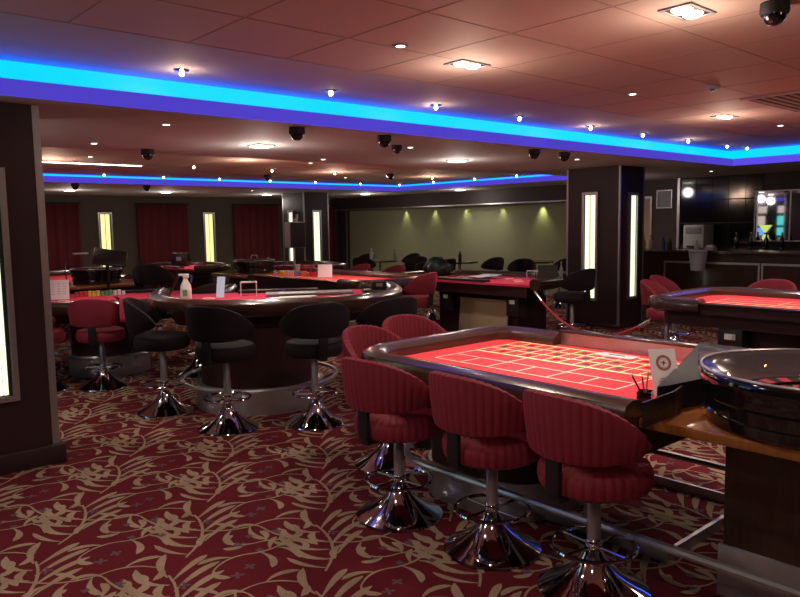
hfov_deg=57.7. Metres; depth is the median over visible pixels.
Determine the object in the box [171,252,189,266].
box
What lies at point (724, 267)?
bar counter
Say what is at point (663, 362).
card
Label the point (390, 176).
dome camera
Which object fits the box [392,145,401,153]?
dome camera
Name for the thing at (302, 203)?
pillar
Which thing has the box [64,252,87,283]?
reading lamp
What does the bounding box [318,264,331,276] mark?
price sign
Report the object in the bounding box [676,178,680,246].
trim
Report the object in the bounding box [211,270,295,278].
countertop
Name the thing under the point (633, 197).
diffuser
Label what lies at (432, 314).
bar stool
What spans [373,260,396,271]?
side table
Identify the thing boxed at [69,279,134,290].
countertop
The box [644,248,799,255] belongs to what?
countertop
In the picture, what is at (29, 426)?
pillar
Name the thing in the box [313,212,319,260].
diffuser
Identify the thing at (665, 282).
bar stool
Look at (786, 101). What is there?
ceiling vent
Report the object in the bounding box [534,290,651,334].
rope
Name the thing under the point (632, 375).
pencil
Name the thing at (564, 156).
dome camera
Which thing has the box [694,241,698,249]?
bottle
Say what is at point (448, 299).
box
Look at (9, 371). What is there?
wall light
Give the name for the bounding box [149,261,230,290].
table
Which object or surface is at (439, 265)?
bag
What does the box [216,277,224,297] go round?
table sign
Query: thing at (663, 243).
bottle
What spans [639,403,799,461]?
countertop
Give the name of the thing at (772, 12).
dome camera
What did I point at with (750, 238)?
bottle
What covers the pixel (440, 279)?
tray
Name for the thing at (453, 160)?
recessed light
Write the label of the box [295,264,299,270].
plastic cup
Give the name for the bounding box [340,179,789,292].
wall
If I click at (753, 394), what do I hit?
wheel
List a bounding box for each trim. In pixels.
[332,185,566,269]
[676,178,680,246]
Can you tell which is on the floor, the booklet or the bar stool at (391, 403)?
the bar stool at (391, 403)
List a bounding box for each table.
[49,270,151,331]
[51,284,237,377]
[148,281,402,415]
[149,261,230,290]
[211,268,421,335]
[274,261,346,271]
[361,326,799,596]
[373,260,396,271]
[399,270,562,331]
[456,261,477,269]
[533,260,553,300]
[648,287,799,348]
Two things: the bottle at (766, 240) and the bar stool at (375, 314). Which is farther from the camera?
the bottle at (766, 240)
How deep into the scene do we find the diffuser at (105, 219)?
17.16 m
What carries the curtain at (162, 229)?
hanging from the wall at (123, 209)
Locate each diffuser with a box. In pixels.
[0,275,8,395]
[100,214,111,266]
[205,214,213,261]
[289,212,292,260]
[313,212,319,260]
[584,195,594,297]
[630,195,635,295]
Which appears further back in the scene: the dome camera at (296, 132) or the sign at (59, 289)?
the sign at (59, 289)
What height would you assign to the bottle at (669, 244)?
0.180 m
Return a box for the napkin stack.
[704,245,716,249]
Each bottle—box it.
[178,274,191,298]
[458,250,461,261]
[559,261,562,277]
[649,236,652,248]
[661,237,665,248]
[667,238,671,248]
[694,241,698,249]
[734,232,737,248]
[749,232,752,248]
[764,232,768,248]
[779,232,783,248]
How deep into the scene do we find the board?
10.01 m
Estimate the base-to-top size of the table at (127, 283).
0.845 m
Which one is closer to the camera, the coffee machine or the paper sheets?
the paper sheets
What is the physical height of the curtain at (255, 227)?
2.141 m
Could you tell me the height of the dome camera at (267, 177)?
0.107 m
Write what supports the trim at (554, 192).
attached to the wall at (533, 231)
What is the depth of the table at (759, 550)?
3.48 m
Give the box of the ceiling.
[0,0,799,198]
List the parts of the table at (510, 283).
padded rail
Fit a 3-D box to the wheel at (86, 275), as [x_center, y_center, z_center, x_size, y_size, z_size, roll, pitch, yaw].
[-4.456,-0.340,10.667,0.723,0.228,0.723,0,6,6]
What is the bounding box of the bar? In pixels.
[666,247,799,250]
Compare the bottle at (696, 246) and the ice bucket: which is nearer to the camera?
the ice bucket
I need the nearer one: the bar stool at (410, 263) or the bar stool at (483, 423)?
the bar stool at (483, 423)
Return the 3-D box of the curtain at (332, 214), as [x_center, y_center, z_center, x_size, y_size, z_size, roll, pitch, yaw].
[-2.186,-1.676,21.322,0.860,2.141,0.156,-6,8,-41]
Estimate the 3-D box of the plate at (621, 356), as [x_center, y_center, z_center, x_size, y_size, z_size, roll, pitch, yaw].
[1.273,0.336,4.261,0.100,0.008,0.240,-6,8,-41]
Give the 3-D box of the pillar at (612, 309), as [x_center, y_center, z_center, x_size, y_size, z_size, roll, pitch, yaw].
[3.096,-0.778,10.990,0.720,2.350,0.980,-6,8,-41]
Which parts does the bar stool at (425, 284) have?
seat, backrest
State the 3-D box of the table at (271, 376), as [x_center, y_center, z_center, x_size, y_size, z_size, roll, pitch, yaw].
[-1.091,0.414,6.695,2.464,0.965,1.718,-2,6,-11]
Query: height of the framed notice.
0.350 m
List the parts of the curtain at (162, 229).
rod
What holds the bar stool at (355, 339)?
on the floor
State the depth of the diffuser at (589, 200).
10.77 m
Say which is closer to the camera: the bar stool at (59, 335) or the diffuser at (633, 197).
the bar stool at (59, 335)
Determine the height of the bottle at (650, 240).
0.220 m
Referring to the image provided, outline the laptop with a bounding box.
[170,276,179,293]
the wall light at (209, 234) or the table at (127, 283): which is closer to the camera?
the table at (127, 283)
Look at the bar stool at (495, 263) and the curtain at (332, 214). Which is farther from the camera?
the curtain at (332, 214)
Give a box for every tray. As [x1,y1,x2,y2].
[91,289,155,293]
[163,266,184,267]
[238,287,317,293]
[277,265,301,267]
[437,277,489,281]
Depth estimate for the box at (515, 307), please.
9.49 m
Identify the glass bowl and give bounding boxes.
[759,225,770,232]
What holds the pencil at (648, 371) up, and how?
in the pen holder at (642, 396)
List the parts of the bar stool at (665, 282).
backrest, post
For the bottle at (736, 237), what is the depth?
12.57 m
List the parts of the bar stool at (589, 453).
backrest, post, seat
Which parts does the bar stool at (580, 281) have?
post, seat, backrest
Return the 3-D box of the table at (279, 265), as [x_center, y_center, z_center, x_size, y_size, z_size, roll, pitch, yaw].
[-1.793,-0.303,14.504,1.122,0.845,2.164,-6,8,-41]
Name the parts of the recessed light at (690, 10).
bulb, bulb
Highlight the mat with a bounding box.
[266,289,353,295]
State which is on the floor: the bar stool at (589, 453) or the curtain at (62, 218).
the bar stool at (589, 453)
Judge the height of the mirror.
0.870 m
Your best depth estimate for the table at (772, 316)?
6.63 m
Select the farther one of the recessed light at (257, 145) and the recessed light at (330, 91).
the recessed light at (257, 145)
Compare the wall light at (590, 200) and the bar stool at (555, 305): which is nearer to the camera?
the wall light at (590, 200)
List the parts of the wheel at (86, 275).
rim trim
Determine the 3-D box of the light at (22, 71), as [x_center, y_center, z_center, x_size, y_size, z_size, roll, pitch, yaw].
[2.011,-1.346,3.940,13.620,0.228,6.560,-6,8,-41]
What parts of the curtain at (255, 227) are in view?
rod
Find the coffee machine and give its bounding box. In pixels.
[683,224,713,247]
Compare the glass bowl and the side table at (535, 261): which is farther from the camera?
the side table at (535, 261)
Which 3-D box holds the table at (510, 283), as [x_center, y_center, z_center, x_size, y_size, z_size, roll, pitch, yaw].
[1.283,0.055,10.497,1.222,0.845,2.704,-6,8,-41]
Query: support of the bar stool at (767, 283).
on the floor
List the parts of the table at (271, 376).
foot rail, padded rail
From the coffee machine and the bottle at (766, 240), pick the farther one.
the coffee machine
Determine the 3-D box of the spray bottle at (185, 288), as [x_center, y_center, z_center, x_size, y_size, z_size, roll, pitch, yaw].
[-1.950,-0.100,6.610,0.104,0.250,0.104,4,7,39]
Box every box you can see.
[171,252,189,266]
[240,281,256,295]
[441,291,456,309]
[506,297,526,316]
[718,328,750,347]
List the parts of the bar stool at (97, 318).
backrest, seat, post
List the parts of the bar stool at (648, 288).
backrest, seat, post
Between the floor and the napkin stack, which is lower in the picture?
the floor
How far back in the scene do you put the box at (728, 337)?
6.52 m
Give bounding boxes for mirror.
[753,189,799,241]
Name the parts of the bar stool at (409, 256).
backrest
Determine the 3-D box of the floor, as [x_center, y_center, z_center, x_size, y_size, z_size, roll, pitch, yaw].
[-1.197,0.648,9.675,16.300,0.104,19.300,-6,8,-41]
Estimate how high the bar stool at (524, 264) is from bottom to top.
0.906 m
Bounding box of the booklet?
[477,274,501,275]
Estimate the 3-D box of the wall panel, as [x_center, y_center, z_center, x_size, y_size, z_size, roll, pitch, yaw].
[7.898,-1.365,10.831,0.076,1.288,7.780,-6,8,-41]
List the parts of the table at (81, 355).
foot rail, padded rail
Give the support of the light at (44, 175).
attached to the ceiling
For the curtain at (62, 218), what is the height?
2.141 m
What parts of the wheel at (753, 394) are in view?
rim trim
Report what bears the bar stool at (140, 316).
on the floor
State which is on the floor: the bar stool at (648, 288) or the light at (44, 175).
the bar stool at (648, 288)
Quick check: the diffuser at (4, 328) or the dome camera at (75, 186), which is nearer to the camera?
the diffuser at (4, 328)
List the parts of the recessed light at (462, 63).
bulb, bulb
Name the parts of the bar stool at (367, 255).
backrest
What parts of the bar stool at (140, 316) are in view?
backrest, seat, post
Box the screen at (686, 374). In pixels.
[657,343,751,407]
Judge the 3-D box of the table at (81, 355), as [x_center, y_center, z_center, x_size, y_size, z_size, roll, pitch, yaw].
[-3.191,0.359,8.149,2.664,0.845,1.922,-2,6,-11]
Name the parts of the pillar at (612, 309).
corner trim, baseboard, corner trim, corner trim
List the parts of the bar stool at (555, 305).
backrest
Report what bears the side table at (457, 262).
on the floor
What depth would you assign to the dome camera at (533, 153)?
7.88 m
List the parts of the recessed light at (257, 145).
lamp glass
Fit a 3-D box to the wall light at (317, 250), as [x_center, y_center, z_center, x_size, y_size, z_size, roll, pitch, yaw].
[-1.954,-1.324,17.152,0.270,1.520,0.030,-6,8,-41]
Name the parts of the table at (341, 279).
padded rail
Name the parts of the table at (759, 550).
padded rail, foot rail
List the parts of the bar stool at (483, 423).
backrest, seat, post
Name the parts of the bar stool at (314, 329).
seat, backrest, post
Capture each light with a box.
[0,60,799,165]
[0,167,20,403]
[42,160,143,166]
[43,174,566,190]
[97,212,113,266]
[174,68,189,75]
[202,212,216,261]
[247,143,275,147]
[287,210,293,260]
[311,210,322,260]
[325,89,336,95]
[393,43,407,47]
[430,104,441,109]
[443,59,490,69]
[446,159,468,162]
[581,192,598,300]
[627,192,638,299]
[657,2,716,20]
[710,114,738,118]
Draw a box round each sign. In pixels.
[50,280,69,299]
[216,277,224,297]
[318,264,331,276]
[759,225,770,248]
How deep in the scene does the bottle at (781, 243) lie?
12.01 m
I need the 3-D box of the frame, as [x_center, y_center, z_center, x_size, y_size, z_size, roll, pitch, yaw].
[1.287,1.118,3.898,0.900,0.055,0.800,-6,8,-41]
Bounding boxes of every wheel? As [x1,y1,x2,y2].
[69,267,122,284]
[233,259,274,273]
[698,348,799,449]
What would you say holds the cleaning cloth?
on the bar stool at (97, 318)
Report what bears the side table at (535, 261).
on the floor
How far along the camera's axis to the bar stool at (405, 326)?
5.38 m
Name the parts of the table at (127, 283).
padded rail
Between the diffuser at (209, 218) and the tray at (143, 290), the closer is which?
the tray at (143, 290)
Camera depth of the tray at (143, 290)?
8.95 m
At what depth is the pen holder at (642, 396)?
3.11 m
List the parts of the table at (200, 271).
padded rail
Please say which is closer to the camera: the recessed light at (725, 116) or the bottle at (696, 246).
the recessed light at (725, 116)
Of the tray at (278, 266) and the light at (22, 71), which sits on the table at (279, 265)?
the tray at (278, 266)
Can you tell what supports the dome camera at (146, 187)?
attached to the ceiling
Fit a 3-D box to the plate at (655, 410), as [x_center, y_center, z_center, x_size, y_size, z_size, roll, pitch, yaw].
[1.089,0.421,2.923,0.034,0.100,0.506,4,8,40]
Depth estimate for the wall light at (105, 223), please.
17.15 m
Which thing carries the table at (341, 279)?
on the floor
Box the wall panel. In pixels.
[679,171,799,248]
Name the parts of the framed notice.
panel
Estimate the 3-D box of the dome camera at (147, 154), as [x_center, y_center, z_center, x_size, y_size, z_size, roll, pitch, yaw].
[-2.550,-1.452,7.340,0.133,0.107,0.133,-6,8,-41]
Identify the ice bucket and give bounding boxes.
[688,250,707,270]
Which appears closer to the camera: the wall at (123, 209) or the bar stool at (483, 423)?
the bar stool at (483, 423)
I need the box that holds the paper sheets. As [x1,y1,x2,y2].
[270,295,316,298]
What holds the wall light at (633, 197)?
attached to the pillar at (612, 309)
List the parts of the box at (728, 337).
label plate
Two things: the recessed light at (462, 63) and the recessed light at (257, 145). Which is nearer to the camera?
the recessed light at (462, 63)
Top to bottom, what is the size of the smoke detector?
0.040 m
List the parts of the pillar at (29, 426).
baseboard, corner trim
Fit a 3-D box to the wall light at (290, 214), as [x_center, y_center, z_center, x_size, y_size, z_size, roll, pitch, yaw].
[-2.585,-1.330,17.309,0.030,1.520,0.240,-6,8,-41]
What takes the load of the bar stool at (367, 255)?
on the floor
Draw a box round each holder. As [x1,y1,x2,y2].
[538,265,557,278]
[636,389,653,401]
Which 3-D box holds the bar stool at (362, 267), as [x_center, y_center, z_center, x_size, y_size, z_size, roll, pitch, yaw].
[-0.755,-0.137,12.428,0.525,0.900,0.523,-1,6,-4]
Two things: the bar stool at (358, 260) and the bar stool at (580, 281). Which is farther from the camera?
the bar stool at (358, 260)
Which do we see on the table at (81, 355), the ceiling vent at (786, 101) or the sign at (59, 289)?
the sign at (59, 289)
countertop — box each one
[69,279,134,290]
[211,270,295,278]
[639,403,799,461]
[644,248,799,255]
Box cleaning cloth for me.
[113,296,125,322]
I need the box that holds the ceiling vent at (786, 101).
[740,90,799,112]
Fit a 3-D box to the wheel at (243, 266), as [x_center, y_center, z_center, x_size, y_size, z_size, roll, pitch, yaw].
[-2.541,-0.570,12.669,0.723,0.228,0.723,-4,6,-27]
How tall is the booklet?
0.007 m
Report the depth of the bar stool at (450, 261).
13.83 m
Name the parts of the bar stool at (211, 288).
backrest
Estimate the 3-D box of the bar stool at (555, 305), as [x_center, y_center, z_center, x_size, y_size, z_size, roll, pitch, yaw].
[2.942,-0.287,13.339,0.481,0.906,0.483,3,7,31]
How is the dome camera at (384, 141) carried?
attached to the ceiling
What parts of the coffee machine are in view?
control panel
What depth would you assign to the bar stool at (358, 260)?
15.04 m
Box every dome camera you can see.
[71,183,78,189]
[141,149,154,159]
[143,185,149,190]
[264,174,270,180]
[289,126,304,140]
[377,135,391,147]
[387,173,393,179]
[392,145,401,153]
[528,149,539,158]
[558,152,569,161]
[759,0,790,25]
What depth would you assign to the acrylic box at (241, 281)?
7.06 m
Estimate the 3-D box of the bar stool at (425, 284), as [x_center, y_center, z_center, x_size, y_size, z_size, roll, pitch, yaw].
[0.226,0.117,9.543,0.549,0.945,0.551,-3,6,-19]
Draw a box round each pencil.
[632,375,640,391]
[645,371,648,392]
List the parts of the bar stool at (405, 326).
backrest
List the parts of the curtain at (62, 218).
rod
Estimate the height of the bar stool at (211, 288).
0.985 m
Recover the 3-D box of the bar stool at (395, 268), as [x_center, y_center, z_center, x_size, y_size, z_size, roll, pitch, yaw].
[-0.157,-0.090,11.879,0.523,0.900,0.525,0,6,11]
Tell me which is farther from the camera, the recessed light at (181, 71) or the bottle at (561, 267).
the bottle at (561, 267)
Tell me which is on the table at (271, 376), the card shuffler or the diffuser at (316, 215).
the card shuffler
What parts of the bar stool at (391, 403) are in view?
backrest, seat, post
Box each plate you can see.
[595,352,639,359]
[641,385,683,428]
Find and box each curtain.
[45,202,82,270]
[135,203,189,288]
[232,204,278,260]
[329,205,336,261]
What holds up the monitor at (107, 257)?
on the table at (127, 283)
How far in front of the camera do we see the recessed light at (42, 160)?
10.08 m
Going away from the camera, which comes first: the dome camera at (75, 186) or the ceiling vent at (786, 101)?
the ceiling vent at (786, 101)
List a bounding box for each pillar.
[0,102,66,475]
[282,192,329,260]
[563,165,644,328]
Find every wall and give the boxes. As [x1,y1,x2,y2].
[44,195,340,281]
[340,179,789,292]
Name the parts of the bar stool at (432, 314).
backrest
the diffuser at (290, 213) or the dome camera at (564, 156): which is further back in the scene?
the diffuser at (290, 213)
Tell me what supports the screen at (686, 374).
on the table at (759, 550)
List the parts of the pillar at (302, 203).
corner trim, corner trim, corner trim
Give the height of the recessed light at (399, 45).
0.006 m
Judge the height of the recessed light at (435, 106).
0.045 m
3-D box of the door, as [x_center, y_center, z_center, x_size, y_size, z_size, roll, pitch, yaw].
[4.712,-1.001,14.507,0.034,2.040,0.680,-6,8,-41]
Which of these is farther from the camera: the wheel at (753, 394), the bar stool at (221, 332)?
the bar stool at (221, 332)
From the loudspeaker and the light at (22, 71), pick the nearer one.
the light at (22, 71)
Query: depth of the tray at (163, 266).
14.46 m
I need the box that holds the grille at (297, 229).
[290,222,304,247]
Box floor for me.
[0,290,725,596]
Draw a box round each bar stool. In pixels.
[52,316,68,391]
[67,299,128,391]
[123,297,193,418]
[132,264,175,330]
[175,283,216,378]
[185,306,259,436]
[279,302,349,430]
[341,325,425,475]
[341,357,442,532]
[349,264,370,270]
[352,257,375,270]
[355,296,417,326]
[359,253,374,269]
[382,265,405,272]
[382,314,446,449]
[401,253,419,270]
[402,272,436,307]
[404,256,427,271]
[415,262,439,320]
[428,371,541,570]
[434,259,455,304]
[481,257,503,270]
[507,258,534,271]
[523,388,653,596]
[548,258,565,308]
[554,268,595,328]
[640,279,681,341]
[650,275,689,340]
[747,279,796,289]
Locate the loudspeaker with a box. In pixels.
[284,214,304,270]
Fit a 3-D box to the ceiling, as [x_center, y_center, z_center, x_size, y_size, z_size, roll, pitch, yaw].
[-1.347,-1.865,9.321,15.800,0.280,19.100,-6,8,-41]
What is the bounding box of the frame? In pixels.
[546,474,723,562]
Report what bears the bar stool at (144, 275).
on the floor
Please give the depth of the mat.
7.00 m
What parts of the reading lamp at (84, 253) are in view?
arm, lamp shade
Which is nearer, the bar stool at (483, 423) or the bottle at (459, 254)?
the bar stool at (483, 423)
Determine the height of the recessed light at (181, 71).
0.045 m
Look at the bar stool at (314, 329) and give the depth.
5.50 m
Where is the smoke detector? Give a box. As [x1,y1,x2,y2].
[706,84,719,91]
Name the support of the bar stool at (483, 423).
on the floor
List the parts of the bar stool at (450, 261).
backrest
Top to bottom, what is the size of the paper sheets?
0.010 m
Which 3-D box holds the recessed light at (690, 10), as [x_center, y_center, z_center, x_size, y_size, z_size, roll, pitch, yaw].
[1.399,-1.389,3.537,0.260,0.022,0.170,-6,8,-41]
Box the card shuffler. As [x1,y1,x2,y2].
[362,280,387,293]
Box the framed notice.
[656,190,672,208]
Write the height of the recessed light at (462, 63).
0.022 m
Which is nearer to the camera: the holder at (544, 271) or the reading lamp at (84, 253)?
the holder at (544, 271)
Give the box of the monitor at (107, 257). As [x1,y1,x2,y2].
[92,248,127,290]
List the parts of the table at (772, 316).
padded rail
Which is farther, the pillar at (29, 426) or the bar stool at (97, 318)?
the bar stool at (97, 318)
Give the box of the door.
[644,196,652,247]
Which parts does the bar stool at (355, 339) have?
backrest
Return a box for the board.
[459,297,507,330]
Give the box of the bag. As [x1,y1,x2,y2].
[422,257,453,275]
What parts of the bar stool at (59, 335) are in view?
seat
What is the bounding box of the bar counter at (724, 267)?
[642,248,799,316]
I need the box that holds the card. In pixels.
[648,348,677,395]
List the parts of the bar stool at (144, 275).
backrest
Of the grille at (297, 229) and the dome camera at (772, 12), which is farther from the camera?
the grille at (297, 229)
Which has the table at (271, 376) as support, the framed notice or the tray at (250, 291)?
the tray at (250, 291)
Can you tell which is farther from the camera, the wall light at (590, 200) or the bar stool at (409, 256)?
the bar stool at (409, 256)

